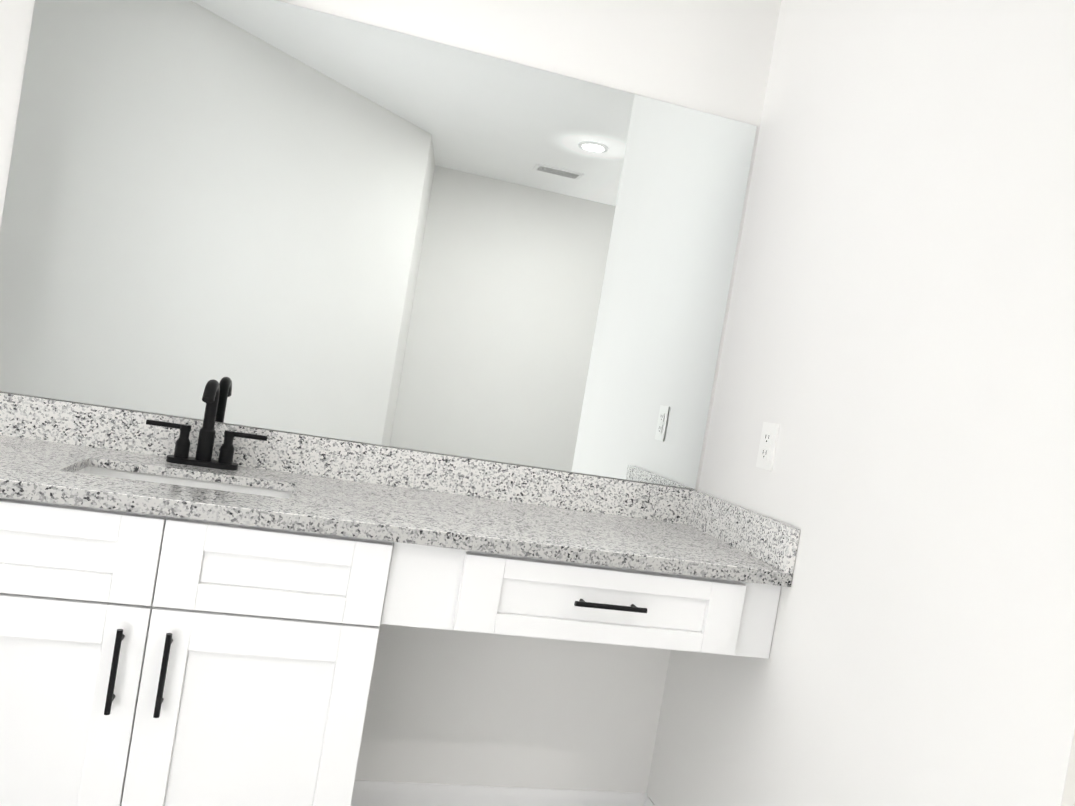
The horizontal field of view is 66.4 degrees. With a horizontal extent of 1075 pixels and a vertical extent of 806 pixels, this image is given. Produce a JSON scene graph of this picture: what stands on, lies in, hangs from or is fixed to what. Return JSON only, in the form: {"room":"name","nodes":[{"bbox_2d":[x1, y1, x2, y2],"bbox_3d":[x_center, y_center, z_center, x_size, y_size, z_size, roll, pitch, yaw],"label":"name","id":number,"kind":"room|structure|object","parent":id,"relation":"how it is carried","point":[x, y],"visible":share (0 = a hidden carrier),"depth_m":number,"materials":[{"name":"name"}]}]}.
{"room":"bathroom","nodes":[
{"label":"bathroom","id":0,"kind":"room"},
{"bbox_2d":[0,0,34,227],"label":"wall","id":1,"kind":"structure","parent":0,"point":[16,16],"depth_m":1.93,"materials":[{"name":"paint"}]},
{"bbox_2d":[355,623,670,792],"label":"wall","id":2,"kind":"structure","parent":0,"point":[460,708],"depth_m":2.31,"materials":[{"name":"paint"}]},
{"bbox_2d":[351,780,646,805],"bbox_3d":[-0.113,1.120,2.299,0.896,0.083,0.026,9,1,-14],"label":"baseboard","id":3,"kind":"structure","parent":2,"relation":"attached to","point":[377,793],"depth_m":2.29,"materials":[{"name":"white wood"}]},
{"bbox_2d":[277,0,780,489],"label":"wall","id":4,"kind":"structure","parent":0,"point":[713,57],"depth_m":2.27,"materials":[{"name":"paint"}]},
{"bbox_2d":[0,392,695,522],"bbox_3d":[-0.423,0.162,2.168,1.846,0.100,0.020,9,1,-14],"label":"backsplash","id":5,"kind":"structure","parent":4,"relation":"attached to","point":[31,417],"depth_m":2.15,"materials":[{"name":"grey stone"}]},
{"bbox_2d":[0,0,756,488],"bbox_3d":[-0.349,-0.418,2.160,1.866,1.065,0.006,9,1,-14],"label":"mirror","id":6,"kind":"object","parent":4,"relation":"attached to","point":[274,214],"visible":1,"depth_m":2.13,"materials":[{"name":"clear glass"}]},
{"bbox_2d":[647,0,1074,805],"bbox_3d":[0.739,-0.075,1.777,0.120,2.740,1.295,9,1,-14],"label":"wall","id":7,"kind":"structure","parent":0,"point":[897,334],"depth_m":1.59,"materials":[{"name":"paint"}]},
{"bbox_2d":[644,797,654,805],"bbox_3d":[0.458,1.226,1.761,0.026,0.083,1.295,9,1,-14],"label":"baseboard","id":8,"kind":"structure","parent":7,"relation":"attached to","point":[648,801],"depth_m":2.38,"materials":[{"name":"white wood"}]},
{"bbox_2d":[688,491,799,570],"bbox_3d":[0.516,0.319,2.117,0.020,0.100,0.533,9,1,-14],"label":"backsplash","id":9,"kind":"structure","parent":7,"relation":"attached to","point":[773,541],"depth_m":2.05,"materials":[{"name":"grey stone"}]},
{"bbox_2d":[756,422,779,470],"bbox_3d":[0.574,0.107,2.052,0.009,0.116,0.072,9,1,-14],"label":"electrical outlet","id":10,"kind":"object","parent":7,"relation":"attached to","point":[767,445],"visible":1,"depth_m":2.04,"materials":[{"name":"white plastic"}]},
{"bbox_2d":[1062,734,1074,805],"bbox_3d":[1.826,0.112,1.442,2.100,2.740,0.120,9,1,-14],"label":"wall","id":11,"kind":"structure","parent":0,"point":[1069,796],"depth_m":1.15,"materials":[{"name":"paint"}]},
{"bbox_3d":[0.450,1.327,0.320,5.500,0.060,4.755,9,1,-14],"label":"floor","id":12,"kind":"structure","parent":0,"visible":0},
{"bbox_2d":[0,491,791,805],"bbox_3d":[-0.405,0.688,1.921,1.766,0.855,0.570,9,1,-14],"label":"bathroom vanity","id":13,"kind":"object","parent":12,"relation":"on","point":[194,613],"depth_m":1.61,"materials":[{"name":"painted wood"},{"name":"granite"},{"name":"black metal"}]},
{"bbox_2d":[0,435,792,578],"bbox_3d":[-0.372,0.237,1.911,1.846,0.020,0.553,9,1,-14],"label":"countertop","id":14,"kind":"structure","parent":13,"relation":"on","point":[37,466],"depth_m":1.82,"materials":[{"name":"grey stone"}]},
{"bbox_2d":[64,459,291,494],"bbox_3d":[-0.785,0.262,1.802,0.502,0.185,0.262,9,1,-14],"label":"sink","id":15,"kind":"object","parent":14,"relation":"in","point":[101,466],"depth_m":1.90,"materials":[{"name":"white ceramic"}]},
{"bbox_2d":[144,379,267,470],"bbox_3d":[-0.791,0.049,1.965,0.278,0.212,0.113,9,1,-14],"label":"faucet","id":16,"kind":"object","parent":14,"relation":"on","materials":[{"name":"black metal"}]}
]}

